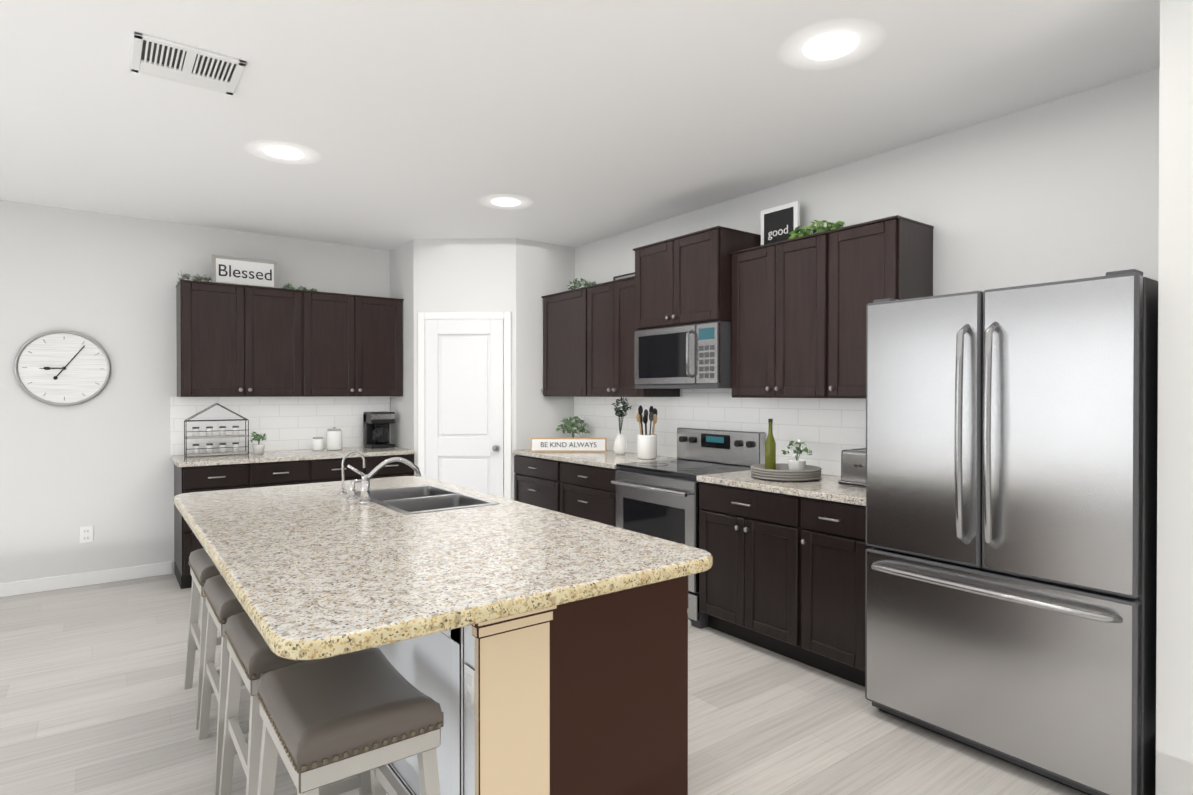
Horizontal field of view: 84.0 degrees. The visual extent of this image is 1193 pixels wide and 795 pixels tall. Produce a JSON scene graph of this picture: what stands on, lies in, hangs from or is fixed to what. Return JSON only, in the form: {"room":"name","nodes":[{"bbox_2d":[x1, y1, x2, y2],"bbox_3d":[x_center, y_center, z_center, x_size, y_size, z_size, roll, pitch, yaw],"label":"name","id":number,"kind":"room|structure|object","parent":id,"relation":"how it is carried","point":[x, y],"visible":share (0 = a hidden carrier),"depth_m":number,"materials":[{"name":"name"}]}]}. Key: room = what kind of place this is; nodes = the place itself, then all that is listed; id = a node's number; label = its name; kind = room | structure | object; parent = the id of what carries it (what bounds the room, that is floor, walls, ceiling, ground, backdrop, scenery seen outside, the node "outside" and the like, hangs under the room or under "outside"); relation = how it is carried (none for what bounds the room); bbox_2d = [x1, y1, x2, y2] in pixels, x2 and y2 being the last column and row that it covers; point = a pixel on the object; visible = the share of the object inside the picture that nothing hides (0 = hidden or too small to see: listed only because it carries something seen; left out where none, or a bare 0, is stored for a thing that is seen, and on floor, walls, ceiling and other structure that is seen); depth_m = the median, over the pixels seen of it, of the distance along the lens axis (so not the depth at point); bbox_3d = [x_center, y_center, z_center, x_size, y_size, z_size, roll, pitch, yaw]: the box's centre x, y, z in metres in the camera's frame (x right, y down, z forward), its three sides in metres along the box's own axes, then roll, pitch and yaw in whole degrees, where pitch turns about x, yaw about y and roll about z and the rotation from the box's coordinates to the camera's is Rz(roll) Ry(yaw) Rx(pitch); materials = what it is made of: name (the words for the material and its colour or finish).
{"room":"kitchen","nodes":[
{"label":"kitchen","id":0,"kind":"room"},
{"bbox_2d":[0,200,389,582],"bbox_3d":[-3.634,0.005,4.946,7.040,2.720,0.120,0,0,-37],"label":"wall","id":1,"kind":"structure","parent":0,"point":[102,463],"depth_m":4.88,"materials":[{"name":"white paint"}]},
{"bbox_2d":[14,330,111,405],"bbox_3d":[-3.796,-0.209,4.727,0.544,0.544,0.030,0,0,-37],"label":"wall clock","id":2,"kind":"object","parent":1,"relation":"attached to","point":[62,368],"visible":0.98,"depth_m":4.72,"materials":[{"name":"silver metal"}]},
{"bbox_2d":[79,526,92,542],"bbox_3d":[-3.707,0.996,4.815,0.080,0.120,0.009,0,0,-37],"label":"wall outlet","id":3,"kind":"object","parent":1,"relation":"attached to","point":[85,534],"visible":1,"depth_m":4.81,"materials":[{"name":"white plastic"}]},
{"bbox_2d":[0,561,171,596],"bbox_3d":[-4.788,1.323,4.007,3.755,0.095,0.014,0,0,-37],"label":"baseboard","id":4,"kind":"structure","parent":1,"relation":"attached to","point":[69,581],"depth_m":4.79,"materials":[{"name":"white wood"}]},
{"bbox_2d":[174,280,313,399],"bbox_3d":[-2.792,-0.437,5.276,0.908,0.860,0.350,0,0,-37],"label":"upper cabinet","id":5,"kind":"object","parent":1,"relation":"attached to","point":[290,373],"depth_m":5.12,"materials":[{"name":"brown wood"}]},
{"bbox_2d":[212,255,276,287],"bbox_3d":[-2.787,-0.987,5.260,0.460,0.235,0.029,0,0,-37],"label":"blessed sign","id":6,"kind":"object","parent":5,"relation":"on","point":[263,267],"visible":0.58,"depth_m":5.24,"materials":[{"name":"grey wood"}]},
{"bbox_2d":[219,264,271,280],"bbox_3d":[-2.777,-0.989,5.248,0.375,0.090,0.002,0,0,-37],"label":"lettering","id":7,"kind":"object","parent":6,"relation":"attached to","point":[234,273],"visible":1,"depth_m":5.23,"materials":[{"name":"grey paint"}]},
{"bbox_2d":[177,272,318,291],"bbox_3d":[-2.757,-0.918,5.315,1.033,0.098,0.169,0,0,-37],"label":"garland","id":8,"kind":"object","parent":5,"relation":"on","point":[195,278],"visible":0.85,"depth_m":5.13,"materials":[{"name":"green plant"}]},
{"bbox_2d":[314,291,403,399],"bbox_3d":[-2.176,-0.440,5.736,0.902,0.860,0.350,0,0,-37],"label":"upper cabinet","id":9,"kind":"object","parent":1,"relation":"attached to","point":[358,341],"depth_m":5.63,"materials":[{"name":"brown wood"}]},
{"bbox_2d":[390,238,574,499],"bbox_3d":[-1.057,-0.002,6.091,1.300,2.720,1.130,0,0,-37],"label":"wall","id":10,"kind":"structure","parent":0,"point":[517,278],"depth_m":5.69,"materials":[{"name":"white paint"}]},
{"bbox_2d":[418,312,510,498],"bbox_3d":[-1.128,0.315,5.668,0.634,2.090,0.510,0,0,-37],"label":"pantry door","id":11,"kind":"structure","parent":10,"relation":"in","point":[464,399],"depth_m":5.65,"materials":[{"name":"white wood"}]},
{"bbox_2d":[0,573,1086,794],"bbox_3d":[-0.993,1.437,1.422,7.040,0.100,8.940,0,0,-37],"label":"floor","id":12,"kind":"structure","parent":0,"point":[96,698],"depth_m":2.82,"materials":[{"name":"grey wood"}]},
{"bbox_2d":[184,548,221,729],"bbox_3d":[-1.661,1.044,3.056,0.371,0.666,0.501,0,0,-37],"label":"stool","id":13,"kind":"object","parent":12,"relation":"on","point":[203,568],"visible":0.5,"depth_m":2.99,"materials":[{"name":"white wood"}]},
{"bbox_2d":[174,460,261,588],"bbox_3d":[-2.893,0.925,5.040,0.494,0.879,0.620,0,0,-37],"label":"base cabinet","id":14,"kind":"object","parent":12,"relation":"on","point":[188,478],"depth_m":4.76,"materials":[{"name":"brown wood"}]},
{"bbox_2d":[170,446,413,467],"bbox_3d":[-2.419,0.466,5.385,1.719,0.035,0.630,0,0,-37],"label":"countertop","id":15,"kind":"structure","parent":14,"relation":"on","point":[287,453],"depth_m":5.14,"materials":[{"name":"beige stone"}]},
{"bbox_2d":[184,403,248,456],"bbox_3d":[-2.953,0.246,5.156,0.427,0.403,0.127,0,0,-37],"label":"rack","id":16,"kind":"object","parent":15,"relation":"on","point":[209,434],"visible":1,"depth_m":5.13,"materials":[{"name":"black metal"}]},
{"bbox_2d":[248,432,266,453],"bbox_3d":[-2.687,0.358,5.259,0.139,0.177,0.140,0,0,-37],"label":"potted plant","id":17,"kind":"object","parent":15,"relation":"on","point":[258,448],"visible":1,"depth_m":5.24,"materials":[{"name":"white ceramic"}]},
{"bbox_2d":[312,437,322,450],"bbox_3d":[-2.349,0.390,5.584,0.086,0.110,0.086,0,0,-37],"label":"canister","id":18,"kind":"object","parent":15,"relation":"on","point":[317,443],"visible":1,"depth_m":5.55,"materials":[{"name":"white ceramic"}]},
{"bbox_2d":[327,426,341,449],"bbox_3d":[-2.232,0.345,5.646,0.124,0.198,0.124,0,0,-37],"label":"canister","id":19,"kind":"object","parent":15,"relation":"on","point":[334,438],"visible":0.98,"depth_m":5.60,"materials":[{"name":"white ceramic"}]},
{"bbox_2d":[363,411,394,448],"bbox_3d":[-1.937,0.285,5.909,0.212,0.315,0.231,0,0,-37],"label":"coffee maker","id":20,"kind":"object","parent":15,"relation":"on","point":[376,429],"visible":1,"depth_m":5.84,"materials":[{"name":"black plastic"}]},
{"bbox_2d":[198,575,248,794],"bbox_3d":[-1.319,1.047,2.599,0.371,0.666,0.501,0,0,-37],"label":"stool","id":21,"kind":"object","parent":12,"relation":"on","point":[223,604],"visible":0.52,"depth_m":2.47,"materials":[{"name":"white wood"}]},
{"bbox_2d":[219,611,370,794],"bbox_3d":[-0.978,1.050,2.143,0.371,0.666,0.501,0,0,-37],"label":"stool","id":22,"kind":"object","parent":12,"relation":"on","point":[253,658],"visible":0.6,"depth_m":2.02,"materials":[{"name":"grey leather"}]},
{"bbox_2d":[262,456,377,486],"bbox_3d":[-2.384,0.922,5.421,0.917,0.879,0.620,0,0,-37],"label":"base cabinet","id":23,"kind":"object","parent":12,"relation":"on","point":[318,469],"depth_m":5.17,"materials":[{"name":"brown wood"}]},
{"bbox_2d":[256,648,443,794],"bbox_3d":[-0.637,1.053,1.686,0.371,0.666,0.501,0,0,-37],"label":"stool","id":24,"kind":"object","parent":12,"relation":"on","point":[330,720],"visible":1,"depth_m":1.58,"materials":[{"name":"grey leather"}]},
{"bbox_2d":[378,452,414,477],"bbox_3d":[-1.931,0.920,5.759,0.493,0.879,0.620,0,0,-37],"label":"base cabinet","id":25,"kind":"object","parent":12,"relation":"on","point":[394,469],"depth_m":5.56,"materials":[{"name":"brown wood"}]},
{"bbox_2d":[512,451,555,510],"bbox_3d":[-0.243,0.922,5.556,0.640,0.879,0.700,0,0,-37],"label":"base cabinet","id":26,"kind":"object","parent":12,"relation":"on","point":[534,476],"depth_m":5.36,"materials":[{"name":"brown wood"}]},
{"bbox_2d":[382,579,691,794],"bbox_3d":[-0.657,0.943,2.748,0.795,0.871,2.294,0,0,-37],"label":"kitchen island","id":27,"kind":"object","parent":12,"relation":"on","point":[532,649],"depth_m":1.83,"materials":[{"name":"wood"}]},
{"bbox_2d":[173,476,712,659],"bbox_3d":[-0.827,0.487,2.589,1.230,0.042,2.420,0,0,-37],"label":"island countertop","id":28,"kind":"structure","parent":27,"relation":"on","point":[319,573],"depth_m":1.90,"materials":[{"name":"beige stone"}]},
{"bbox_2d":[337,451,364,498],"bbox_3d":[-1.127,0.359,3.118,0.128,0.206,0.192,0,0,-37],"label":"faucet","id":29,"kind":"object","parent":28,"relation":"on","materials":[{"name":"silver metal"}]},
{"bbox_2d":[347,457,420,502],"bbox_3d":[-0.941,0.365,2.953,0.332,0.196,0.056,0,0,-37],"label":"faucet","id":30,"kind":"object","parent":28,"relation":"on","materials":[{"name":"silver metal"}]},
{"bbox_2d":[373,483,496,514],"bbox_3d":[-0.811,0.556,3.051,0.426,0.194,0.736,0,0,-37],"label":"sink","id":31,"kind":"object","parent":28,"relation":"in","point":[422,496],"depth_m":3.11,"materials":[{"name":"grey metal"}]},
{"bbox_2d":[556,459,619,526],"bbox_3d":[0.178,0.925,4.994,0.640,0.879,0.705,0,0,-37],"label":"base cabinet","id":32,"kind":"object","parent":12,"relation":"on","point":[583,490],"depth_m":4.79,"materials":[{"name":"brown wood"}]},
{"bbox_2d":[516,449,675,466],"bbox_3d":[-0.036,0.466,5.268,0.650,0.035,1.405,0,0,-37],"label":"countertop","id":33,"kind":"structure","parent":32,"relation":"on","point":[609,458],"depth_m":5.06,"materials":[{"name":"beige stone"}]},
{"bbox_2d":[531,438,606,451],"bbox_3d":[-0.229,0.388,5.439,0.623,0.115,0.022,0,0,1],"label":"sign","id":34,"kind":"object","parent":33,"relation":"on","point":[600,445],"visible":1,"depth_m":5.43,"materials":[{"name":"white wood"}]},
{"bbox_2d":[541,442,595,446],"bbox_3d":[-0.228,0.386,5.426,0.457,0.041,0.002,0,0,1],"label":"lettering","id":35,"kind":"object","parent":34,"relation":"attached to","point":[566,444],"visible":1,"depth_m":5.43,"materials":[{"name":"grey paint"}]},
{"bbox_2d":[556,416,589,437],"bbox_3d":[-0.208,0.301,5.729,0.298,0.286,0.295,0,0,-37],"label":"potted plant","id":36,"kind":"object","parent":33,"relation":"on","point":[571,425],"visible":0.85,"depth_m":5.70,"materials":[{"name":"green plant"}]},
{"bbox_2d":[612,397,631,454],"bbox_3d":[0.208,0.220,5.247,0.157,0.454,0.129,0,0,-37],"label":"vase","id":37,"kind":"object","parent":33,"relation":"on","point":[620,440],"visible":1,"depth_m":5.21,"materials":[{"name":"white ceramic"}]},
{"bbox_2d":[636,405,657,458],"bbox_3d":[0.373,0.253,4.896,0.169,0.392,0.148,0,0,-37],"label":"utensil crock","id":38,"kind":"object","parent":33,"relation":"on","point":[646,446],"visible":1,"depth_m":4.85,"materials":[{"name":"white ceramic"}]},
{"bbox_2d":[611,427,764,628],"bbox_3d":[0.585,0.796,4.377,0.697,1.145,0.762,0,0,-37],"label":"range","id":39,"kind":"object","parent":12,"relation":"on","point":[658,498],"visible":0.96,"depth_m":4.26,"materials":[{"name":"grey metal"}]},
{"bbox_2d":[697,479,783,655],"bbox_3d":[1.083,0.933,3.782,0.640,0.879,0.780,0,0,-37],"label":"base cabinet","id":40,"kind":"object","parent":12,"relation":"on","point":[741,595],"depth_m":3.63,"materials":[{"name":"brown wood"}]},
{"bbox_2d":[784,491,871,686],"bbox_3d":[1.368,0.935,3.402,0.640,0.879,0.450,0,0,-37],"label":"base cabinet","id":41,"kind":"object","parent":12,"relation":"on","point":[784,574],"depth_m":3.23,"materials":[{"name":"brown wood"}]},
{"bbox_2d":[697,471,865,502],"bbox_3d":[1.175,0.477,3.648,0.650,0.035,1.100,0,0,-37],"label":"countertop","id":42,"kind":"structure","parent":41,"relation":"on","point":[828,486],"depth_m":3.47,"materials":[{"name":"beige stone"}]},
{"bbox_2d":[750,463,821,481],"bbox_3d":[1.077,0.425,3.775,0.393,0.062,0.393,0,0,-37],"label":"woven tray","id":43,"kind":"object","parent":42,"relation":"on","point":[782,472],"visible":0.88,"depth_m":3.62,"materials":[{"name":"grey wicker"}]},
{"bbox_2d":[765,419,775,469],"bbox_3d":[1.023,0.282,3.896,0.062,0.315,0.061,0,0,-37],"label":"oil bottle","id":44,"kind":"object","parent":43,"relation":"on","point":[770,452],"visible":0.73,"depth_m":3.88,"materials":[{"name":"green glass"}]},
{"bbox_2d":[781,439,811,469],"bbox_3d":[1.141,0.336,3.772,0.163,0.207,0.178,0,0,-37],"label":"potted plant","id":45,"kind":"object","parent":43,"relation":"on","point":[797,464],"visible":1,"depth_m":3.74,"materials":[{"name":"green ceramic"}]},
{"bbox_2d":[838,448,865,487],"bbox_3d":[1.449,0.365,3.485,0.300,0.187,0.220,0,0,-37],"label":"toaster","id":46,"kind":"object","parent":42,"relation":"on","point":[853,467],"visible":0.52,"depth_m":3.42,"materials":[{"name":"silver metal"}]},
{"bbox_2d":[865,269,1157,794],"bbox_3d":[1.726,0.479,2.706,0.859,1.800,0.950,0,0,-37],"label":"refrigerator","id":47,"kind":"object","parent":12,"relation":"on","point":[1011,522],"visible":1,"depth_m":2.38,"materials":[{"name":"grey metal"}]},
{"bbox_2d":[0,0,1159,250],"bbox_3d":[-0.993,-1.383,1.404,7.040,0.100,8.940,0,0,-37],"label":"ceiling","id":48,"kind":"structure","parent":0,"point":[580,122],"depth_m":3.01,"materials":[{"name":"white paint"}]},
{"bbox_2d":[130,31,246,94],"bbox_3d":[-1.646,-1.334,2.671,0.370,0.012,0.350,0,0,-37],"label":"ceiling vent","id":49,"kind":"object","parent":48,"relation":"in","point":[174,61],"visible":0.98,"depth_m":2.65,"materials":[{"name":"white metal"}]},
{"bbox_2d":[243,139,322,164],"bbox_3d":[-1.720,-1.347,3.646,0.400,0.001,0.400,0,0,-37],"label":"halo","id":50,"kind":"object","parent":48,"relation":"attached to","point":[255,147],"visible":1,"depth_m":3.62,"materials":[{"name":"white"}]},
{"bbox_2d":[264,146,303,159],"bbox_3d":[-1.720,-1.344,3.646,0.200,0.006,0.200,0,0,-37],"label":"recessed light","id":51,"kind":"object","parent":48,"relation":"in","point":[284,153],"visible":1,"depth_m":3.63,"materials":[{"name":"white glass"}]},
{"bbox_2d":[491,198,520,206],"bbox_3d":[-0.626,-1.350,4.588,0.200,0.006,0.200,0,0,-37],"label":"recessed light","id":52,"kind":"object","parent":48,"relation":"in","point":[506,202],"visible":1,"depth_m":4.58,"materials":[{"name":"white"}]},
{"bbox_2d":[477,193,534,209],"bbox_3d":[-0.626,-1.353,4.588,0.400,0.001,0.400,0,0,-37],"label":"halo","id":53,"kind":"object","parent":48,"relation":"attached to","point":[525,201],"visible":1,"depth_m":4.57,"materials":[{"name":"white"}]},
{"bbox_2d":[803,32,857,59],"bbox_3d":[0.890,-1.337,2.526,0.200,0.006,0.200,0,0,-37],"label":"recessed light","id":54,"kind":"object","parent":48,"relation":"in","point":[830,46],"visible":1,"depth_m":2.52,"materials":[{"name":"white"}]},
{"bbox_2d":[776,16,886,70],"bbox_3d":[0.890,-1.339,2.526,0.400,0.001,0.400,0,0,-37],"label":"halo","id":55,"kind":"object","parent":48,"relation":"attached to","point":[870,34],"visible":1,"depth_m":2.49,"materials":[{"name":"white"}]},
{"bbox_2d":[575,68,1159,475],"bbox_3d":[1.814,0.015,3.437,0.120,2.720,8.820,0,0,-37],"label":"wall","id":56,"kind":"structure","parent":0,"point":[1063,188],"depth_m":3.14,"materials":[{"name":"white paint"}]},
{"bbox_2d":[541,288,579,398],"bbox_3d":[-0.118,-0.447,5.623,0.350,0.875,0.728,0,0,-37],"label":"upper cabinet","id":57,"kind":"object","parent":56,"relation":"attached to","point":[561,310],"depth_m":5.58,"materials":[{"name":"brown wood"}]},
{"bbox_2d":[580,277,683,398],"bbox_3d":[0.249,-0.444,5.131,0.350,0.875,0.773,0,0,-37],"label":"upper cabinet","id":58,"kind":"object","parent":56,"relation":"attached to","point":[606,333],"depth_m":5.06,"materials":[{"name":"brown wood"}]},
{"bbox_2d":[568,278,595,289],"bbox_3d":[-0.104,-0.955,5.649,0.205,0.137,0.327,0,0,-37],"label":"plant","id":59,"kind":"object","parent":58,"relation":"on","point":[586,283],"visible":0.69,"depth_m":5.67,"materials":[{"name":"green plant"}]},
{"bbox_2d":[613,272,634,280],"bbox_3d":[0.336,-0.943,5.260,0.012,0.117,0.640,0,0,-37],"label":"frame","id":60,"kind":"object","parent":58,"relation":"on","point":[623,275],"visible":0.19,"depth_m":5.41,"materials":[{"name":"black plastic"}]},
{"bbox_2d":[632,226,760,330],"bbox_3d":[0.680,-0.757,4.469,0.450,0.570,0.800,0,0,-37],"label":"upper cabinet","id":61,"kind":"object","parent":56,"relation":"attached to","point":[686,279],"depth_m":4.25,"materials":[{"name":"brown wood"}]},
{"bbox_2d":[634,321,731,388],"bbox_3d":[0.653,-0.266,4.453,0.492,0.408,0.786,0,0,-37],"label":"microwave","id":62,"kind":"object","parent":61,"relation":"attached to","point":[694,356],"visible":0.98,"depth_m":4.25,"materials":[{"name":"grey metal"}]},
{"bbox_2d":[728,234,811,398],"bbox_3d":[1.184,-0.443,3.881,0.350,0.890,0.748,0,0,-37],"label":"upper cabinet","id":63,"kind":"object","parent":56,"relation":"attached to","point":[770,316],"depth_m":3.82,"materials":[{"name":"brown wood"}]},
{"bbox_2d":[761,201,799,244],"bbox_3d":[1.132,-1.037,4.094,0.028,0.290,0.280,0,0,-37],"label":"picture frame","id":64,"kind":"object","parent":63,"relation":"on","point":[778,218],"visible":0.52,"depth_m":4.08,"materials":[{"name":"white"}]},
{"bbox_2d":[768,225,787,239],"bbox_3d":[1.118,-1.016,4.087,0.002,0.068,0.149,0,0,-37],"label":"lettering","id":65,"kind":"object","parent":64,"relation":"attached to","point":[776,232],"visible":1,"depth_m":4.09,"materials":[{"name":"white paint"}]},
{"bbox_2d":[812,215,933,402],"bbox_3d":[1.463,-0.441,3.507,0.350,0.890,0.458,0,0,-37],"label":"upper cabinet","id":66,"kind":"object","parent":56,"relation":"attached to","point":[855,266],"depth_m":3.41,"materials":[{"name":"brown wood"}]},
{"bbox_2d":[789,220,844,238],"bbox_3d":[1.261,-0.951,3.797,0.181,0.121,0.369,0,0,-37],"label":"potted plant","id":67,"kind":"object","parent":66,"relation":"on","point":[795,233],"visible":0.56,"depth_m":3.76,"materials":[{"name":"green plant"}]},
{"bbox_2d":[1156,0,1192,794],"bbox_3d":[2.126,0.022,2.293,0.750,2.720,0.115,0,0,-37],"label":"wall","id":68,"kind":"structure","parent":0,"point":[1174,705],"depth_m":2.08,"materials":[{"name":"grey paint"}]}
]}

